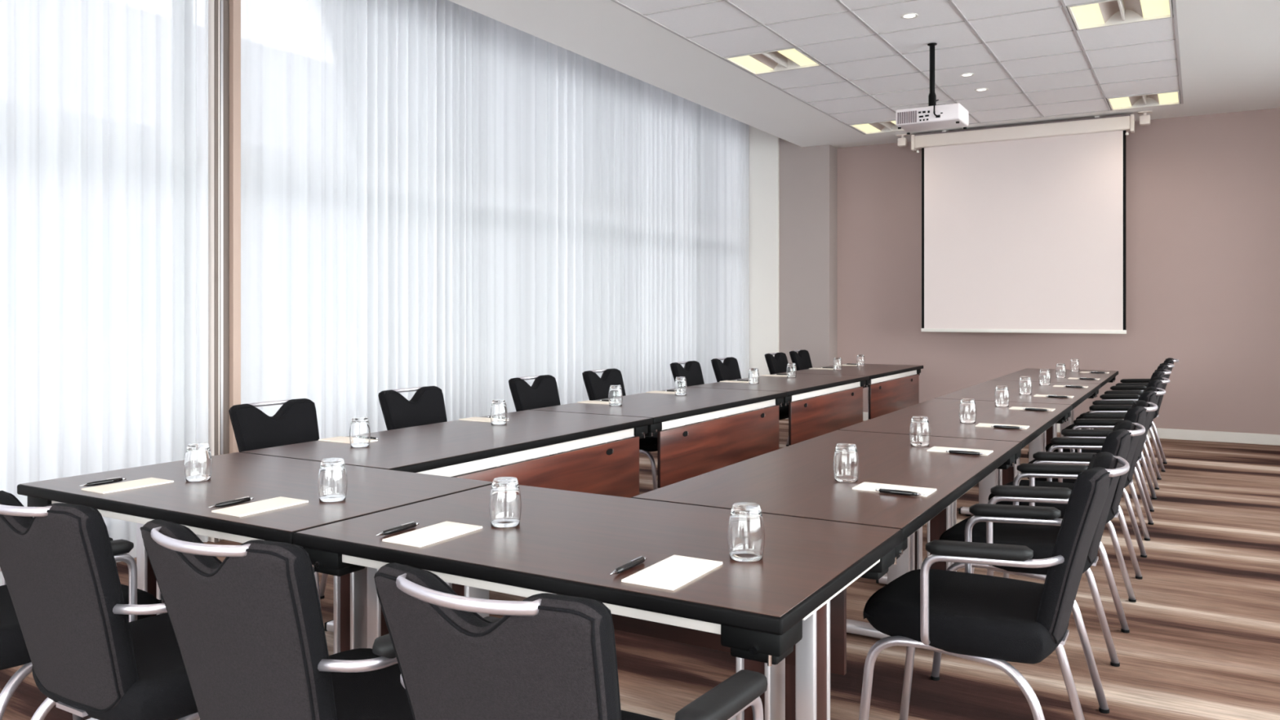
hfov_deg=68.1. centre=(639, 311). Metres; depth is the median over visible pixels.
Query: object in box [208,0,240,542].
post
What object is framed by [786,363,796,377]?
drinking glass
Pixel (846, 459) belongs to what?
jar
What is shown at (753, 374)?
drinking glass
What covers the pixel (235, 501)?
ballpoint pen
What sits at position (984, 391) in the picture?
conference table
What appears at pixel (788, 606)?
conference table
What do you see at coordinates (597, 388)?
chair
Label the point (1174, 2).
grid
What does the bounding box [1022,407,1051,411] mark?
ballpoint pen
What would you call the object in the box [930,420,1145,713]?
chair
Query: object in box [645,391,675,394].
notepad
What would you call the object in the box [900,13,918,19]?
recessed light
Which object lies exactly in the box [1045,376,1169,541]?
chair
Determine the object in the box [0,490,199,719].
chair
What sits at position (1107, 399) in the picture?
chair
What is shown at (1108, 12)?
ceiling light
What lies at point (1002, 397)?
drinking glass
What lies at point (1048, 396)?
ballpoint pen
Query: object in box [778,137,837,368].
wall
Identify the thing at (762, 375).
notepad
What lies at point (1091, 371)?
ballpoint pen
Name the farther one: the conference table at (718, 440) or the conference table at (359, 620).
the conference table at (718, 440)
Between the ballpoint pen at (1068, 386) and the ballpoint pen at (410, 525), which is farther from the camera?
the ballpoint pen at (1068, 386)
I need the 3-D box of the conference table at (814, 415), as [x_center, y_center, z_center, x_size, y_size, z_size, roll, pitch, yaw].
[1.054,0.875,6.936,0.746,0.740,1.717,0,0,31]
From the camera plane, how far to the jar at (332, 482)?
2.52 m
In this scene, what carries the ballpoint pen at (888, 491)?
on the conference table at (797, 480)
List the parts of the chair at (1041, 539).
leg, seat, armrest, armrest, leg, seat frame, leg, backrest, handle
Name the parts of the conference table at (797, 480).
leg, leg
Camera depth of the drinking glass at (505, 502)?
2.22 m
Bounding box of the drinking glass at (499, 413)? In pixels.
[490,399,507,424]
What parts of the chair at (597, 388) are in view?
handle, backrest, leg, seat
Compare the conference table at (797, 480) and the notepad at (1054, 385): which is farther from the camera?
the notepad at (1054, 385)
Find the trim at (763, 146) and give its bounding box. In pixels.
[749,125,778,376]
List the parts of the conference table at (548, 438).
modesty panel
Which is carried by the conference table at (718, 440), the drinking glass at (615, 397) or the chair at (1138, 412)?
the drinking glass at (615, 397)
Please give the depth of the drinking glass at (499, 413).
4.24 m
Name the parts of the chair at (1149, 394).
seat, armrest, armrest, leg, leg, backrest, handle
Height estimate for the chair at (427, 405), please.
0.872 m
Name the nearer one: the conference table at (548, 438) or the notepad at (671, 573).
the notepad at (671, 573)
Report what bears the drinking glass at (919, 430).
on the conference table at (797, 480)
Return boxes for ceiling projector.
[895,43,968,134]
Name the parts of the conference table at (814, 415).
modesty panel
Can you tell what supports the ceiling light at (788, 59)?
attached to the ceiling
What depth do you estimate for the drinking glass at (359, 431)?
3.53 m
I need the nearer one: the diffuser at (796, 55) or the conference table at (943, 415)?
the conference table at (943, 415)
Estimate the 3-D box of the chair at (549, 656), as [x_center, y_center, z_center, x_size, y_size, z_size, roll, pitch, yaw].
[-0.093,0.809,1.539,0.568,0.872,0.643,0,0,31]
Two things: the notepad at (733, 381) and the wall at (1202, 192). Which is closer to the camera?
the notepad at (733, 381)
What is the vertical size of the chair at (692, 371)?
0.872 m
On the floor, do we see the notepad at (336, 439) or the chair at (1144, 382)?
the chair at (1144, 382)
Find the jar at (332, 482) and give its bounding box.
[317,457,347,502]
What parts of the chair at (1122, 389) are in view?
leg, leg, backrest, handle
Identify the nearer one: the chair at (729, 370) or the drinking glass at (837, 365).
the chair at (729, 370)
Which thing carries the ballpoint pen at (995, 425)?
on the conference table at (943, 415)
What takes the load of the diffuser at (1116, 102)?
attached to the ceiling light at (1171, 97)
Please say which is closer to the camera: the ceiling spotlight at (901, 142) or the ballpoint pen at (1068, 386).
the ballpoint pen at (1068, 386)
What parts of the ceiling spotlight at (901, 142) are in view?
mounting plate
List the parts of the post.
guide rail, tan panel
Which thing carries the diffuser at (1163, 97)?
attached to the ceiling light at (1171, 97)
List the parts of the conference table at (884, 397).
leg, modesty panel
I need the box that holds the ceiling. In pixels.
[448,0,1279,147]
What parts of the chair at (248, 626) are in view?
handle, seat, armrest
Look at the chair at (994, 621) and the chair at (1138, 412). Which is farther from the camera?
the chair at (1138, 412)
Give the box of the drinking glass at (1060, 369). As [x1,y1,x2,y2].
[1055,363,1066,377]
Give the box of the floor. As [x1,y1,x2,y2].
[0,418,1279,719]
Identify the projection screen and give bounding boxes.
[911,114,1134,333]
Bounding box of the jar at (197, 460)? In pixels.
[184,442,212,481]
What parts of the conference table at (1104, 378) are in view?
leg, leg, leg, leg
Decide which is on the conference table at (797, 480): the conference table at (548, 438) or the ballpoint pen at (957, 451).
the ballpoint pen at (957, 451)
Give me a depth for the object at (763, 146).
11.15 m
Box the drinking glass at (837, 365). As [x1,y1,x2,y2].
[833,357,842,369]
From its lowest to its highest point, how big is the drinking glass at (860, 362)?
0.109 m
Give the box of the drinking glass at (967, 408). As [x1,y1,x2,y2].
[959,398,976,422]
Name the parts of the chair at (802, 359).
backrest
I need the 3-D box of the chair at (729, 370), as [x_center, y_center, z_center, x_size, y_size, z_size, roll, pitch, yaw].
[0.895,0.809,7.564,0.643,0.872,0.568,0,0,31]
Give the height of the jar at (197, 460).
0.109 m
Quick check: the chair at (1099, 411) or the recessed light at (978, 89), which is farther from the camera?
the recessed light at (978, 89)
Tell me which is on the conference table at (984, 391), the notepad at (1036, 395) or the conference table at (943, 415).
the notepad at (1036, 395)
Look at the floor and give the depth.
3.55 m
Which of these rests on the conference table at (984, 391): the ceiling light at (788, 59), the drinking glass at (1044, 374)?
the drinking glass at (1044, 374)
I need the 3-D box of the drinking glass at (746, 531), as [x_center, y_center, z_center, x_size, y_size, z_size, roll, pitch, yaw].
[0.218,0.450,1.946,0.076,0.109,0.076,0,0,45]
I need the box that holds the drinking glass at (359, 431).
[349,416,370,447]
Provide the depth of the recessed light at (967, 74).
7.61 m
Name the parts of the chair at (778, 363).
backrest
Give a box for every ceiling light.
[724,47,821,75]
[848,120,904,133]
[1067,0,1172,30]
[1106,90,1180,110]
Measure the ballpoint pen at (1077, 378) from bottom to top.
0.014 m
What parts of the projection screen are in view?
rail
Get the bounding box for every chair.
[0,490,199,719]
[0,537,161,719]
[139,519,413,719]
[228,398,328,606]
[373,562,767,719]
[377,386,502,476]
[508,374,602,460]
[582,368,669,489]
[670,360,739,425]
[711,356,788,420]
[764,352,824,446]
[789,349,827,394]
[858,451,1129,719]
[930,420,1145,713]
[986,400,1157,633]
[1027,386,1165,579]
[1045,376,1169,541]
[1062,368,1171,511]
[1075,362,1174,489]
[1089,357,1178,471]
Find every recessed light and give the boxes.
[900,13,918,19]
[960,72,974,76]
[974,88,988,91]
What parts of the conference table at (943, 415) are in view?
leg, leg, leg, leg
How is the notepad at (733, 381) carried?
on the conference table at (814, 415)
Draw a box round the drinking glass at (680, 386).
[674,377,687,395]
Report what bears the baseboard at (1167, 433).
attached to the wall at (1202, 192)
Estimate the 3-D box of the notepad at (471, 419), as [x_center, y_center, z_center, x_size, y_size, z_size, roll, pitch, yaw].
[-0.729,0.503,4.424,0.210,0.004,0.110,0,0,31]
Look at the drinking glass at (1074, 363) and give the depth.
8.01 m
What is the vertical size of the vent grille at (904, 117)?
0.080 m
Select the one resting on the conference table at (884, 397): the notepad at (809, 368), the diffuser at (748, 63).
the notepad at (809, 368)
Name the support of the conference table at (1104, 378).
on the floor
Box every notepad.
[81,477,173,493]
[211,496,308,516]
[318,435,377,443]
[382,520,482,546]
[458,417,508,422]
[577,400,608,404]
[621,555,722,590]
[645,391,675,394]
[720,380,748,382]
[762,374,786,377]
[808,368,833,369]
[852,481,936,496]
[926,446,993,455]
[975,422,1029,429]
[1008,406,1055,411]
[1033,394,1073,398]
[1053,385,1088,387]
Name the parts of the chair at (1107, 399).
seat, armrest, leg, leg, backrest, handle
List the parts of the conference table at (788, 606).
leg, modesty panel, leg, leg, rail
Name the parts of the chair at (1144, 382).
leg, leg, backrest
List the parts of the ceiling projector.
socket panel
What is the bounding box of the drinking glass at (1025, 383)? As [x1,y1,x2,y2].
[1018,376,1031,395]
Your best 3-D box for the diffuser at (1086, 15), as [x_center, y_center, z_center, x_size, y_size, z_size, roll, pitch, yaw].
[2.886,-1.920,6.105,0.151,0.006,0.532,0,0,31]
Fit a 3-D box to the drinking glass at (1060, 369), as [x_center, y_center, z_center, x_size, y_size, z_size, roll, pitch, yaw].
[3.241,0.450,7.295,0.076,0.109,0.076,0,0,-16]
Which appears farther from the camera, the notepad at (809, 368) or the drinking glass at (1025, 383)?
the notepad at (809, 368)
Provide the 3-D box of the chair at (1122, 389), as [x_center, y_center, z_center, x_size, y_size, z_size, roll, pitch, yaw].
[3.557,0.809,6.958,0.643,0.872,0.568,0,0,31]
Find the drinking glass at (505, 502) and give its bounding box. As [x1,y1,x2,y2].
[488,476,521,527]
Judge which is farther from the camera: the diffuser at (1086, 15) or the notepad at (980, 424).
the diffuser at (1086, 15)
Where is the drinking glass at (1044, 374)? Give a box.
[1039,368,1050,385]
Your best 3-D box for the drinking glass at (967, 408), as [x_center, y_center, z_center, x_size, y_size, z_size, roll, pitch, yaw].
[1.498,0.450,4.330,0.076,0.109,0.076,0,0,-17]
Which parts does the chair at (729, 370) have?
backrest, seat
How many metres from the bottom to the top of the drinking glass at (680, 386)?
0.109 m
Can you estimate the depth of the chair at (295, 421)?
3.92 m
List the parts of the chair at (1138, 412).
leg, leg, seat, armrest, armrest, leg, leg, backrest, handle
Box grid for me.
[610,0,1183,134]
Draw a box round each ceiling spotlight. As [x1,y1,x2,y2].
[896,133,909,146]
[1137,110,1152,125]
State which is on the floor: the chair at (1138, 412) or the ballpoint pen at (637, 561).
the chair at (1138, 412)
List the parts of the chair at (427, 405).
handle, backrest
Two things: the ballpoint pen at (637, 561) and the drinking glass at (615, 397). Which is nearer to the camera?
the ballpoint pen at (637, 561)
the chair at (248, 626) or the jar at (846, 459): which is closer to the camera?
the chair at (248, 626)
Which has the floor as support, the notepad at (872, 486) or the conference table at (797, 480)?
the conference table at (797, 480)
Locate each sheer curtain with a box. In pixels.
[0,0,208,586]
[240,0,749,466]
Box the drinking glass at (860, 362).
[856,354,865,366]
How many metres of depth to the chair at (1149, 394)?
4.54 m
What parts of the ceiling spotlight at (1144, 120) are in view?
mounting plate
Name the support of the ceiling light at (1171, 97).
attached to the ceiling
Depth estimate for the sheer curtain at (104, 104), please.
4.60 m
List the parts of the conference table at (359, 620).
leg, leg, leg, leg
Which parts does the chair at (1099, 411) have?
seat, armrest, leg, leg, backrest, handle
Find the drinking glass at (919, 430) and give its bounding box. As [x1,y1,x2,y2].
[909,415,930,446]
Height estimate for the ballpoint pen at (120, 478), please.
0.014 m
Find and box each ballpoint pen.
[79,476,126,486]
[208,496,253,507]
[376,521,419,535]
[609,555,646,574]
[875,488,924,495]
[946,449,985,454]
[991,424,1024,429]
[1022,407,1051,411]
[1045,395,1071,397]
[1063,385,1084,387]
[1077,377,1097,379]
[1090,371,1106,373]
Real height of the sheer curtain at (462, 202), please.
3.538 m
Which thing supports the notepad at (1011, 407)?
on the conference table at (943, 415)
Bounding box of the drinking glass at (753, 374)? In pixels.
[748,368,759,383]
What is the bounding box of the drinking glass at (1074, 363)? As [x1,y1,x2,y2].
[1070,358,1079,371]
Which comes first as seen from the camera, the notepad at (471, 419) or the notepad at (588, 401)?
the notepad at (471, 419)
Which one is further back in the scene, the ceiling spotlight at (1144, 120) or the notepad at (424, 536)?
the ceiling spotlight at (1144, 120)
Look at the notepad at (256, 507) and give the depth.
2.44 m
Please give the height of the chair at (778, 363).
0.872 m
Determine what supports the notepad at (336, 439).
on the conference table at (548, 438)
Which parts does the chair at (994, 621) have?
leg, leg, seat, leg, armrest, armrest, seat frame, leg, backrest, handle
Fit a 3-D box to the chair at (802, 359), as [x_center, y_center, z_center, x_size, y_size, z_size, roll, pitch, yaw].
[1.758,0.809,9.087,0.643,0.872,0.568,0,0,31]
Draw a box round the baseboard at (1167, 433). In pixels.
[862,412,1279,445]
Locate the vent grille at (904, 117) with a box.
[897,110,916,124]
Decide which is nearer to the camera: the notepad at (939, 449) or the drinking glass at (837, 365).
the notepad at (939, 449)
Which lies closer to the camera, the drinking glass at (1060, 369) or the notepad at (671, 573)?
the notepad at (671, 573)
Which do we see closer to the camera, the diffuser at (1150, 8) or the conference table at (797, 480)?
the conference table at (797, 480)
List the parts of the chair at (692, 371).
handle, backrest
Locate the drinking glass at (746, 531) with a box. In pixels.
[727,502,764,561]
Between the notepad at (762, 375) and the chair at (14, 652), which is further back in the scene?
the notepad at (762, 375)
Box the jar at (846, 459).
[833,442,858,482]
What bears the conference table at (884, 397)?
on the floor
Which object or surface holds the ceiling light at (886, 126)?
attached to the ceiling
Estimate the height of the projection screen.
2.114 m
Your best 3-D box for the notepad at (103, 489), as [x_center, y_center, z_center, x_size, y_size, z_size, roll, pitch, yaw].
[-1.484,0.503,2.749,0.110,0.004,0.210,0,0,31]
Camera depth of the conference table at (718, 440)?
5.17 m
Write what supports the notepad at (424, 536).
on the conference table at (788, 606)
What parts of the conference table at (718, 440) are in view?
modesty panel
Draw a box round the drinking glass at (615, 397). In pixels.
[608,384,622,405]
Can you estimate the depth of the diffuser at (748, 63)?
7.30 m
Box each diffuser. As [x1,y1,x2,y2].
[729,55,772,71]
[777,48,816,66]
[853,124,880,132]
[1071,3,1104,26]
[1109,97,1131,108]
[1140,0,1169,17]
[1157,92,1178,103]
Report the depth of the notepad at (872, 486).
2.70 m
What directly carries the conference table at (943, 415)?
on the floor
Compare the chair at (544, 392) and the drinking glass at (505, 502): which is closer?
the drinking glass at (505, 502)
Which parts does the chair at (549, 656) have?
armrest, handle, backrest, seat, armrest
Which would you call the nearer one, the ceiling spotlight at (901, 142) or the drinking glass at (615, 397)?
the drinking glass at (615, 397)
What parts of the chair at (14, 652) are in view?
armrest, leg, leg, seat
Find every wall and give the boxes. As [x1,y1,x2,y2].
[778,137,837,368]
[837,107,1279,435]
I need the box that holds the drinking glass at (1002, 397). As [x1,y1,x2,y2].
[994,385,1009,406]
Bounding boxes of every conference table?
[17,452,493,719]
[241,409,653,632]
[293,484,902,719]
[531,386,787,488]
[631,430,1022,719]
[688,373,869,445]
[782,363,923,419]
[838,398,1072,585]
[935,380,1100,515]
[990,368,1118,473]
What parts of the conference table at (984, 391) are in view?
leg, leg, leg, leg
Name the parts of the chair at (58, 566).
handle, leg, backrest, seat frame, seat, armrest, armrest, leg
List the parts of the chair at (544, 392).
handle, backrest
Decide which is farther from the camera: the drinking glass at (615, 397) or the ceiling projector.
the ceiling projector
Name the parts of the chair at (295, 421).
handle, backrest, leg, leg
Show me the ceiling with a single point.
(719, 16)
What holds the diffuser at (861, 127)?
attached to the ceiling light at (886, 126)

